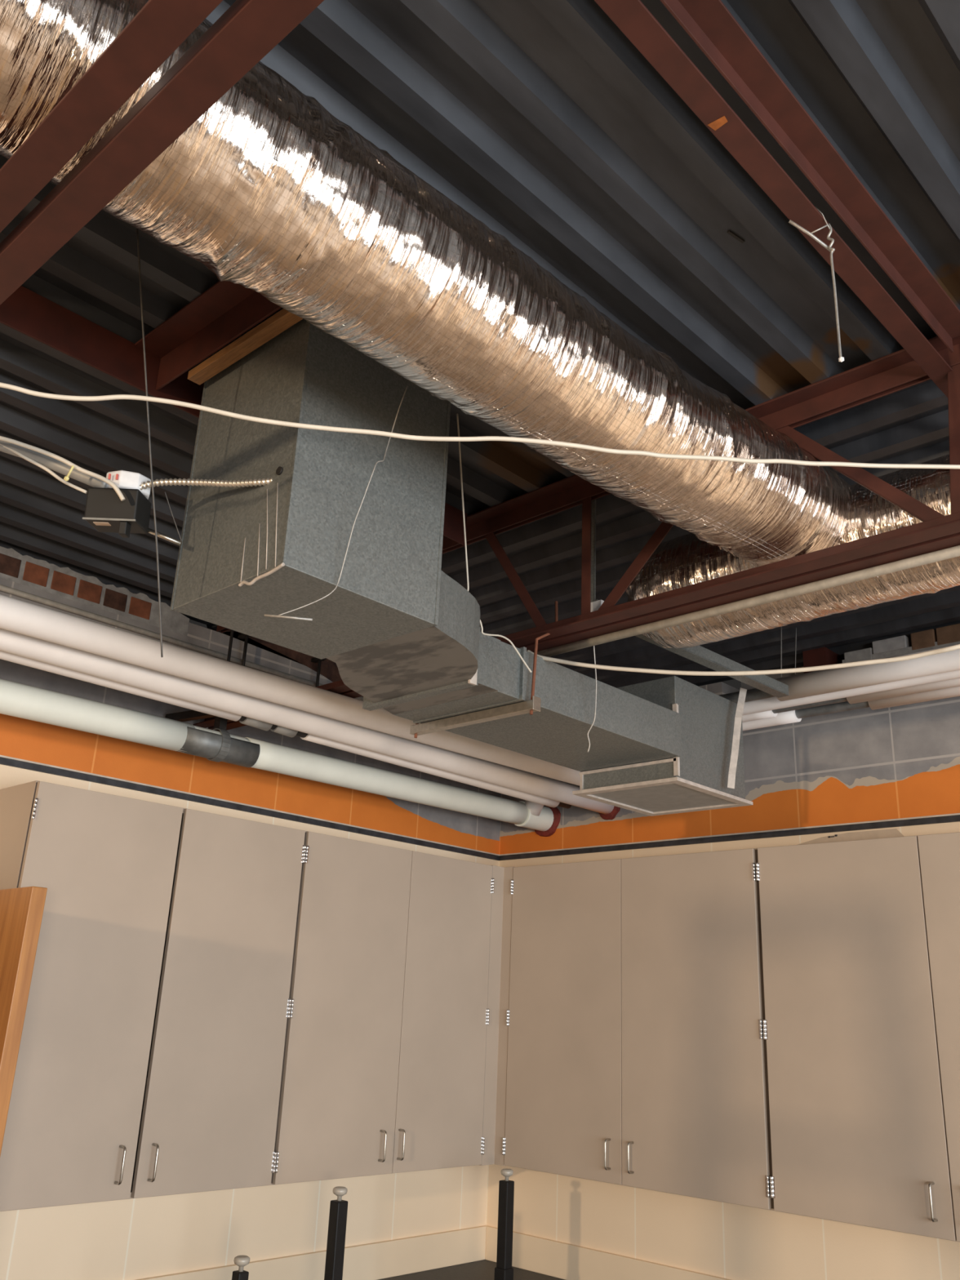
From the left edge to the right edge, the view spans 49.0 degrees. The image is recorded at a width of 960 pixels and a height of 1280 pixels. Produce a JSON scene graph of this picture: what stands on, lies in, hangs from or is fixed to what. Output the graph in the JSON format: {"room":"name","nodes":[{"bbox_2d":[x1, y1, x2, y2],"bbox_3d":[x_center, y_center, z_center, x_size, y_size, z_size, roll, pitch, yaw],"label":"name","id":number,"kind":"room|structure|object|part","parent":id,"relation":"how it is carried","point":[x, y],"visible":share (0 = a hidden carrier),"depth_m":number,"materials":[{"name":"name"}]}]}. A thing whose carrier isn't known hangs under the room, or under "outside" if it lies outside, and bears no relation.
{"room":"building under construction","nodes":[
{"label":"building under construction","id":0,"kind":"room"},
{"bbox_2d":[231,1255,249,1279],"bbox_3d":[-0.721,2.375,2.883,0.100,1.213,0.100,-15,-26,41],"label":"table leg","id":1,"kind":"object","parent":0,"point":[241,1261],"visible":1,"depth_m":3.06,"materials":[{"name":"black paint"}]},
{"bbox_2d":[0,546,501,1279],"bbox_3d":[-2.675,0.951,2.397,0.204,3.405,8.200,-15,-26,41],"label":"wall","id":2,"kind":"structure","parent":0,"point":[149,1237],"depth_m":4.01,"materials":[{"name":"orange paint"}]},
{"bbox_2d":[0,886,47,1155],"bbox_3d":[-1.855,1.573,2.274,0.915,2.220,1.088,-15,-26,41],"label":"door","id":3,"kind":"structure","parent":2,"relation":"in","point":[21,908],"depth_m":2.63,"materials":[{"name":"orange wood"}]},
{"bbox_2d":[0,780,306,1211],"bbox_3d":[-1.166,1.181,3.548,0.414,1.211,1.056,-15,-26,41],"label":"upper cabinet","id":4,"kind":"object","parent":2,"relation":"attached to","point":[150,1058],"visible":0.89,"depth_m":3.40,"materials":[{"name":"beige laminate"}]},
{"bbox_3d":[-1.227,1.077,3.261,0.018,1.203,0.511,-15,-26,41],"label":"door","id":5,"kind":"part","parent":4,"relation":"part of","materials":[{"name":"beige laminate"}]},
{"bbox_3d":[-1.094,1.599,3.210,0.034,0.108,0.008,-15,-26,41],"label":"handle","id":6,"kind":"part","parent":4,"relation":"part of","materials":[{"name":"metal"}]},
{"bbox_3d":[-1.017,1.629,3.287,0.034,0.108,0.008,-15,-26,41],"label":"handle","id":7,"kind":"part","parent":4,"relation":"part of","materials":[{"name":"metal"}]},
{"bbox_3d":[-0.868,1.220,3.619,0.018,1.203,0.516,-15,-26,41],"label":"door","id":8,"kind":"part","parent":4,"relation":"part of","materials":[{"name":"beige laminate"}]},
{"bbox_2d":[0,584,363,701],"bbox_3d":[-2.247,-0.411,3.116,0.022,0.022,5.020,-15,-26,41],"label":"conduit","id":9,"kind":"object","parent":2,"relation":"attached to","point":[2,588],"visible":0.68,"depth_m":4.06,"materials":[{"name":"beige metal"}]},
{"bbox_2d":[165,629,234,762],"bbox_3d":[-1.046,0.167,4.012,0.354,0.622,0.050,-11,-24,34],"label":"hanger","id":10,"kind":"object","parent":2,"relation":"attached to","point":[220,723],"visible":0.59,"depth_m":3.89,"materials":[{"name":"metal"}]},
{"bbox_3d":[-1.082,0.283,3.988,0.284,0.030,0.030,-10,-23,32],"label":"wall arm","id":11,"kind":"part","parent":10,"relation":"part of","materials":[{"name":"black metal"}]},
{"bbox_3d":[-0.946,0.049,3.982,0.011,0.410,0.011,11,-21,-22],"label":"rod","id":12,"kind":"part","parent":10,"relation":"part of","materials":[{"name":"black metal"}]},
{"bbox_2d":[237,633,251,666],"bbox_3d":[-0.980,0.096,4.343,0.080,0.260,0.040,-15,-26,41],"label":"rod","id":13,"kind":"object","parent":2,"relation":"attached to","point":[242,636],"visible":0.3,"depth_m":4.36,"materials":[{"name":"black metal"}]},
{"bbox_2d":[0,755,499,860],"bbox_3d":[-1.944,0.279,3.258,0.016,0.028,6.000,-15,-26,41],"label":"trim","id":14,"kind":"structure","parent":2,"relation":"attached to","point":[4,760],"depth_m":4.20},
{"bbox_2d":[137,1225,487,1279],"bbox_3d":[-0.839,2.352,3.859,0.018,0.132,2.550,-15,-26,41],"label":"backsplash","id":15,"kind":"structure","parent":2,"relation":"attached to","point":[406,1255],"depth_m":4.27,"materials":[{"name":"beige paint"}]},
{"bbox_2d":[311,657,326,687],"bbox_3d":[-0.717,0.200,4.605,0.080,0.260,0.040,-15,-26,41],"label":"rod","id":16,"kind":"object","parent":2,"relation":"attached to","point":[314,660],"visible":0.32,"depth_m":4.62,"materials":[{"name":"black metal"}]},
{"bbox_2d":[271,831,494,1185],"bbox_3d":[-0.448,1.468,4.263,0.414,1.211,1.051,-15,-26,41],"label":"upper cabinet","id":17,"kind":"object","parent":2,"relation":"attached to","point":[383,1072],"visible":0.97,"depth_m":4.09,"materials":[{"name":"beige laminate"}]},
{"bbox_3d":[-0.496,1.368,3.989,0.018,1.203,0.542,-15,-26,41],"label":"door","id":18,"kind":"part","parent":17,"relation":"part of","materials":[{"name":"beige laminate"}]},
{"bbox_3d":[-0.363,1.890,3.938,0.034,0.108,0.008,-15,-26,41],"label":"handle","id":19,"kind":"part","parent":17,"relation":"part of","materials":[{"name":"metal"}]},
{"bbox_3d":[-0.298,1.916,4.003,0.034,0.108,0.008,-15,-26,41],"label":"handle","id":20,"kind":"part","parent":17,"relation":"part of","materials":[{"name":"metal"}]},
{"bbox_3d":[-0.142,1.509,4.341,0.018,1.203,0.490,-15,-26,41],"label":"door","id":21,"kind":"part","parent":17,"relation":"part of","materials":[{"name":"beige laminate"}]},
{"bbox_2d":[0,0,959,688],"bbox_3d":[0.079,-1.401,0.574,7.450,0.043,8.200,-15,-26,41],"label":"ceiling","id":22,"kind":"structure","parent":0,"point":[542,121],"depth_m":2.20,"materials":[{"name":"metal"}]},
{"bbox_2d":[0,440,106,488],"bbox_3d":[-1.829,-0.635,2.188,2.120,0.474,0.064,6,-20,-8],"label":"conduit","id":23,"kind":"object","parent":22,"relation":"attached to","point":[51,463],"visible":0.75,"depth_m":2.24,"materials":[{"name":"white plastic"}]},
{"bbox_2d":[0,444,87,493],"bbox_3d":[-1.859,-0.625,2.168,2.100,0.460,0.040,6,-20,-9],"label":"cable","id":24,"kind":"object","parent":23,"relation":"attached to","point":[21,455],"visible":1,"depth_m":2.24,"materials":[{"name":"white plastic"}]},
{"bbox_2d":[0,435,124,501],"bbox_3d":[-1.794,-0.622,2.165,2.151,0.515,0.054,5,-20,-7],"label":"cable","id":25,"kind":"object","parent":23,"relation":"on","point":[65,461],"visible":1,"depth_m":2.20,"materials":[{"name":"white plastic"}]},
{"bbox_2d":[63,465,74,480],"bbox_3d":[-0.854,-0.346,2.189,0.023,0.033,0.010,-15,-26,41],"label":"cable tie","id":26,"kind":"object","parent":25,"relation":"attached to","point":[66,477],"visible":1,"depth_m":2.19,"materials":[{"name":"yellow plastic"}]},
{"bbox_2d":[82,470,151,537],"bbox_3d":[-0.775,-0.286,2.268,0.117,0.151,0.105,2,-20,1],"label":"box","id":27,"kind":"object","parent":23,"relation":"attached to","point":[104,510],"visible":0.93,"depth_m":2.23,"materials":[{"name":"black plastic"}]},
{"bbox_3d":[-0.804,-0.247,2.243,0.032,0.004,0.018,2,-20,1],"label":"label plate","id":28,"kind":"part","parent":27,"relation":"part of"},
{"bbox_3d":[-0.752,-0.234,2.232,0.016,0.031,0.031,2,-20,1],"label":"lever","id":29,"kind":"part","parent":27,"relation":"part of","materials":[{"name":"black plastic"}]},
{"bbox_2d":[146,527,182,546],"bbox_3d":[-0.694,-0.227,2.300,0.090,0.039,0.010,5,-20,-7],"label":"conduit","id":30,"kind":"object","parent":27,"relation":"attached to","point":[152,531],"visible":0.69,"depth_m":2.30,"materials":[{"name":"metal"}]},
{"bbox_2d":[164,491,182,542],"bbox_3d":[-0.669,-0.269,2.300,0.057,0.102,0.003,19,-25,-38],"label":"wire","id":31,"kind":"object","parent":30,"relation":"attached to","point":[165,491],"visible":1,"depth_m":2.30,"materials":[{"name":"grey metal"}]},
{"bbox_2d":[139,477,272,490],"bbox_3d":[-0.579,-0.332,2.230,0.333,0.036,0.028,-2,-20,13],"label":"conduit","id":32,"kind":"object","parent":27,"relation":"attached to","point":[166,482],"visible":0.95,"depth_m":2.23,"materials":[{"name":"metal"}]},
{"bbox_2d":[136,228,163,657],"bbox_3d":[-0.673,-0.408,2.150,0.006,0.835,0.313,-3,-20,16],"label":"wire","id":33,"kind":"object","parent":22,"relation":"hanging from","point":[137,230],"visible":0.97,"depth_m":2.15,"materials":[{"name":"grey metal"}]},
{"bbox_2d":[0,0,324,304],"bbox_3d":[0.324,-1.073,0.708,7.200,0.465,0.126,-15,-26,41],"label":"joist","id":34,"kind":"object","parent":22,"relation":"attached to","point":[248,30],"visible":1,"depth_m":1.30,"materials":[{"name":"red metal"}]},
{"bbox_2d":[0,0,852,567],"bbox_3d":[-0.392,-0.730,1.625,3.759,0.350,0.326,20,-26,-40],"label":"duct","id":35,"kind":"object","parent":34,"relation":"on","point":[279,197],"visible":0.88,"depth_m":1.74,"materials":[{"name":"silver metal"}]},
{"bbox_2d":[625,453,959,648],"bbox_3d":[1.626,-0.423,2.176,3.075,0.334,0.336,-15,-26,41],"label":"duct","id":36,"kind":"object","parent":35,"relation":"attached to","point":[680,562],"visible":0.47,"depth_m":2.74,"materials":[{"name":"silver metal"}]},
{"bbox_2d":[594,0,952,397],"bbox_3d":[-0.841,-1.367,0.527,0.050,0.006,6.500,-15,-26,41],"label":"steel beam","id":37,"kind":"structure","parent":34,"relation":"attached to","point":[633,18],"depth_m":1.85,"materials":[{"name":"brown metal"}]},
{"bbox_2d":[788,206,844,361],"bbox_3d":[0.617,-0.653,1.925,0.090,0.327,0.024,7,-20,-11],"label":"wire","id":38,"kind":"object","parent":37,"relation":"hanging from","point":[828,248],"visible":1,"depth_m":1.96,"materials":[{"name":"silver metal"}]},
{"bbox_2d":[660,0,959,352],"bbox_3d":[-0.967,-1.474,0.306,0.052,0.041,5.970,-15,-26,41],"label":"steel beam","id":39,"kind":"structure","parent":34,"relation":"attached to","point":[709,24],"depth_m":1.86,"materials":[{"name":"red metal"}]},
{"bbox_2d":[134,280,302,390],"bbox_3d":[-0.598,-0.701,2.386,0.549,0.118,0.112,-15,-26,41],"label":"steel beam","id":40,"kind":"structure","parent":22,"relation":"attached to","point":[225,311],"depth_m":2.40,"materials":[{"name":"red metal"}]},
{"bbox_3d":[-0.524,-0.658,2.353,0.412,0.021,0.034,-15,-26,41],"label":"wood strip","id":41,"kind":"part","parent":40,"relation":"part of","materials":[{"name":"brown wood"}]},
{"bbox_2d":[0,285,466,545],"bbox_3d":[-0.631,-0.565,2.785,0.073,0.110,1.650,-15,-26,41],"label":"steel beam","id":42,"kind":"structure","parent":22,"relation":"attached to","point":[24,311],"depth_m":2.47,"materials":[{"name":"red metal"}]},
{"bbox_2d":[169,307,752,816],"bbox_3d":[0.144,-0.060,3.130,0.665,0.755,2.230,-15,-26,41],"label":"duct","id":43,"kind":"object","parent":22,"relation":"hanging from","point":[399,632],"visible":0.97,"depth_m":2.38,"materials":[{"name":"grey metal"}]},
{"bbox_2d":[264,385,408,621],"bbox_3d":[-0.291,-0.289,2.191,0.254,0.539,0.033,1,-20,4],"label":"wire","id":44,"kind":"object","parent":43,"relation":"hanging from","point":[280,615],"visible":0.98,"depth_m":2.15,"materials":[{"name":"grey metal"}]},
{"bbox_2d":[727,687,746,788],"bbox_3d":[0.893,0.335,3.654,0.121,0.381,0.020,19,-25,-39],"label":"strap","id":45,"kind":"object","parent":43,"relation":"hanging from","point":[739,713],"visible":1,"depth_m":3.64,"materials":[{"name":"metal"}]},
{"bbox_2d":[526,644,959,675],"bbox_3d":[0.730,0.025,2.751,1.312,0.131,0.050,-6,-21,23],"label":"cable","id":46,"kind":"object","parent":43,"relation":"hanging from","point":[955,646],"visible":0.98,"depth_m":2.74,"materials":[{"name":"white plastic"}]},
{"bbox_2d":[456,413,531,672],"bbox_3d":[0.009,-0.244,2.764,0.298,0.638,0.087,19,-25,-38],"label":"wire","id":47,"kind":"object","parent":22,"relation":"hanging from","point":[457,417],"visible":0.73,"depth_m":2.74,"materials":[{"name":"grey metal"}]},
{"bbox_2d":[192,335,959,730],"bbox_3d":[1.548,-0.585,1.928,7.200,0.465,0.126,-15,-26,41],"label":"joist","id":48,"kind":"object","parent":22,"relation":"attached to","point":[895,371],"visible":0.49,"depth_m":2.64,"materials":[{"name":"brown metal"}]},
{"bbox_2d":[0,382,959,469],"bbox_3d":[0.091,-0.425,1.843,7.614,0.152,0.225,4,-20,-4],"label":"cable","id":49,"kind":"object","parent":48,"relation":"hanging from","point":[4,385],"visible":1,"depth_m":1.87,"materials":[{"name":"white plastic"}]},
{"bbox_2d":[409,600,557,737],"bbox_3d":[0.017,0.087,3.104,0.494,0.370,0.138,-15,-26,41],"label":"hanger","id":50,"kind":"object","parent":48,"relation":"hanging from","point":[532,705],"visible":0.77,"depth_m":2.97,"materials":[{"name":"metal"}]},
{"bbox_3d":[0.182,0.045,2.964,0.013,0.370,0.127,-11,-24,34],"label":"threaded rod","id":51,"kind":"part","parent":50,"relation":"part of","materials":[{"name":"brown metal"}]},
{"bbox_2d":[537,545,959,657],"bbox_3d":[1.927,-0.434,1.571,4.840,0.023,0.024,-15,-26,41],"label":"conduit","id":52,"kind":"object","parent":48,"relation":"attached to","point":[953,552],"visible":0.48,"depth_m":2.64,"materials":[{"name":"beige metal"}]},
{"bbox_2d":[591,499,788,697],"bbox_3d":[0.706,-0.111,3.461,0.061,0.400,1.064,-16,-27,42],"label":"channel","id":53,"kind":"object","parent":22,"relation":"hanging from","point":[702,655],"visible":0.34,"depth_m":3.43,"materials":[{"name":"grey metal"}]},
{"bbox_2d":[586,645,596,752],"bbox_3d":[0.329,0.137,3.050,0.022,0.357,0.130,3,-20,-2],"label":"wire","id":54,"kind":"object","parent":53,"relation":"hanging from","point":[593,646],"visible":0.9,"depth_m":3.05,"materials":[{"name":"grey metal"}]},
{"bbox_2d":[720,643,959,703],"bbox_3d":[2.685,-0.255,2.409,5.700,0.084,0.084,-15,-26,41],"label":"insulated pipe","id":55,"kind":"object","parent":53,"relation":"attached to","point":[826,681],"visible":0.64,"depth_m":3.60,"materials":[{"name":"metal"}]},
{"bbox_2d":[742,670,959,715],"bbox_3d":[2.651,-0.195,2.582,6.000,0.068,0.068,-15,-26,41],"label":"insulated pipe","id":56,"kind":"object","parent":53,"relation":"attached to","point":[772,703],"visible":0.2,"depth_m":3.76,"materials":[{"name":"metal"}]},
{"bbox_2d":[780,626,782,676],"bbox_3d":[1.028,0.040,3.600,0.004,0.165,0.063,0,-20,7],"label":"wire","id":57,"kind":"object","parent":22,"relation":"hanging from","point":[781,626],"visible":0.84,"depth_m":3.60,"materials":[{"name":"grey metal"}]},
{"bbox_2d":[794,627,796,674],"bbox_3d":[1.108,0.038,3.700,0.004,0.154,0.058,1,-20,3],"label":"wire","id":58,"kind":"object","parent":22,"relation":"hanging from","point":[796,628],"visible":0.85,"depth_m":3.70,"materials":[{"name":"grey metal"}]},
{"bbox_2d":[485,623,959,1279],"bbox_3d":[2.747,1.280,2.698,7.200,3.440,0.220,-15,-26,41],"label":"wall","id":59,"kind":"structure","parent":0,"point":[864,764],"depth_m":4.18,"materials":[{"name":"paint"}]},
{"bbox_2d":[0,678,553,831],"bbox_3d":[-1.649,0.039,3.131,0.214,0.308,6.101,-15,-26,41],"label":"insulated pipe","id":60,"kind":"object","parent":59,"relation":"attached to","point":[17,700],"visible":0.97,"depth_m":3.92,"materials":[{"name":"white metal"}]},
{"bbox_2d":[534,804,560,836],"bbox_3d":[0.320,0.876,5.147,0.172,0.167,0.022,-15,-26,41],"label":"ring","id":61,"kind":"object","parent":60,"relation":"attached to","point":[557,815],"visible":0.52,"depth_m":5.10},
{"bbox_2d":[0,650,571,808],"bbox_3d":[-1.572,-0.050,2.869,0.068,0.095,5.800,-15,-26,41],"label":"insulated pipe","id":62,"kind":"object","parent":59,"relation":"attached to","point":[4,655],"visible":0.47,"depth_m":3.69,"materials":[{"name":"white metal"}]},
{"bbox_2d":[0,594,580,786],"bbox_3d":[-1.301,-0.080,2.829,0.088,0.147,6.101,-15,-26,41],"label":"insulated pipe","id":63,"kind":"object","parent":59,"relation":"attached to","point":[16,615],"visible":0.75,"depth_m":3.30,"materials":[{"name":"white metal"}]},
{"bbox_2d":[0,628,613,813],"bbox_3d":[-1.407,-0.039,2.919,0.088,0.108,6.100,-15,-26,41],"label":"insulated pipe","id":64,"kind":"object","parent":59,"relation":"attached to","point":[12,642],"visible":0.8,"depth_m":3.63,"materials":[{"name":"white metal"}]},
{"bbox_2d":[598,805,620,819],"bbox_3d":[0.595,0.771,4.913,0.138,0.134,0.022,-15,-26,41],"label":"ring","id":65,"kind":"object","parent":64,"relation":"attached to","point":[611,815],"visible":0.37,"depth_m":4.88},
{"bbox_2d":[484,1226,730,1279],"bbox_3d":[1.266,2.356,3.608,3.382,0.132,0.018,-15,-26,41],"label":"backsplash","id":66,"kind":"structure","parent":59,"relation":"attached to","point":[556,1259],"depth_m":4.38,"materials":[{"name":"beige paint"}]},
{"bbox_2d":[502,848,773,1210],"bbox_3d":[0.677,1.511,4.246,1.210,1.211,0.414,-15,-26,41],"label":"upper cabinet","id":67,"kind":"object","parent":59,"relation":"attached to","point":[637,1057],"visible":0.95,"depth_m":4.06,"materials":[{"name":"beige laminate"}]},
{"bbox_2d":[480,865,513,1165],"bbox_3d":[0.069,1.662,4.746,0.400,1.211,0.422,-15,-26,41],"label":"cabinet filler","id":68,"kind":"object","parent":67,"relation":"attached to","point":[499,974],"visible":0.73,"depth_m":4.52,"materials":[{"name":"beige laminate"}]},
{"bbox_3d":[0.344,1.527,4.333,0.589,1.203,0.018,-15,-26,41],"label":"door","id":69,"kind":"part","parent":67,"relation":"part of","materials":[{"name":"beige laminate"}]},
{"bbox_3d":[0.481,1.946,3.989,0.008,0.108,0.034,-15,-26,41],"label":"handle","id":70,"kind":"part","parent":67,"relation":"part of","materials":[{"name":"metal"}]},
{"bbox_3d":[0.559,1.925,3.920,0.008,0.108,0.034,-15,-26,41],"label":"handle","id":71,"kind":"part","parent":67,"relation":"part of","materials":[{"name":"metal"}]},
{"bbox_3d":[0.781,1.408,3.942,0.602,1.203,0.018,-15,-26,41],"label":"door","id":72,"kind":"part","parent":67,"relation":"part of","materials":[{"name":"beige laminate"}]},
{"bbox_2d":[498,813,959,860],"bbox_3d":[2.723,0.373,2.941,7.190,0.028,0.016,-15,-26,41],"label":"trim","id":73,"kind":"structure","parent":59,"relation":"attached to","point":[947,818],"depth_m":4.38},
{"bbox_2d":[755,831,959,1241],"bbox_3d":[1.563,1.269,3.453,1.215,1.211,0.414,-15,-26,41],"label":"upper cabinet","id":74,"kind":"object","parent":59,"relation":"attached to","point":[860,939],"visible":1,"depth_m":3.48,"materials":[{"name":"beige laminate"}]},
{"bbox_3d":[1.371,1.702,3.194,0.008,0.108,0.034,-15,-26,41],"label":"handle","id":75,"kind":"part","parent":74,"relation":"part of","materials":[{"name":"metal"}]},
{"bbox_3d":[1.669,1.165,3.147,0.603,1.203,0.018,-15,-26,41],"label":"door","id":76,"kind":"part","parent":74,"relation":"part of","materials":[{"name":"beige laminate"}]},
{"bbox_2d":[742,685,959,730],"bbox_3d":[2.790,-0.139,2.721,6.000,0.068,0.068,-15,-26,41],"label":"insulated pipe","id":77,"kind":"object","parent":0,"point":[793,716],"visible":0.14,"depth_m":3.96,"materials":[{"name":"metal"}]},
{"bbox_2d":[742,677,959,722],"bbox_3d":[2.715,-0.171,2.647,6.000,0.068,0.068,-15,-26,41],"label":"insulated pipe","id":78,"kind":"object","parent":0,"point":[952,682],"visible":0.15,"depth_m":3.79,"materials":[{"name":"metal"}]},
{"bbox_3d":[-0.116,1.835,-0.673,7.600,0.100,8.400,-15,-26,41],"label":"floor","id":79,"kind":"structure","parent":0,"visible":0},
{"bbox_2d":[324,1186,347,1279],"bbox_3d":[-0.472,2.384,3.117,0.100,1.374,0.100,-15,-26,41],"label":"table leg","id":80,"kind":"object","parent":79,"relation":"on","point":[334,1265],"visible":1,"depth_m":3.29,"materials":[{"name":"black paint"}]},
{"bbox_2d":[493,1168,514,1279],"bbox_3d":[0.072,2.605,3.672,0.100,1.374,0.100,-15,-26,41],"label":"table leg","id":81,"kind":"object","parent":79,"relation":"on","point":[504,1270],"visible":1,"depth_m":3.82,"materials":[{"name":"black paint"}]},
{"bbox_3d":[-0.662,2.786,3.485,0.530,0.846,2.520,-15,-26,41],"label":"base cabinet","id":82,"kind":"object","parent":79,"relation":"on","visible":0},
{"bbox_2d":[377,1259,564,1279],"bbox_3d":[0.393,2.094,2.726,3.400,0.038,2.550,-15,-26,41],"label":"countertop","id":83,"kind":"structure","parent":82,"relation":"on","point":[484,1269],"depth_m":4.42,"materials":[{"name":"black plastic"}]}
]}

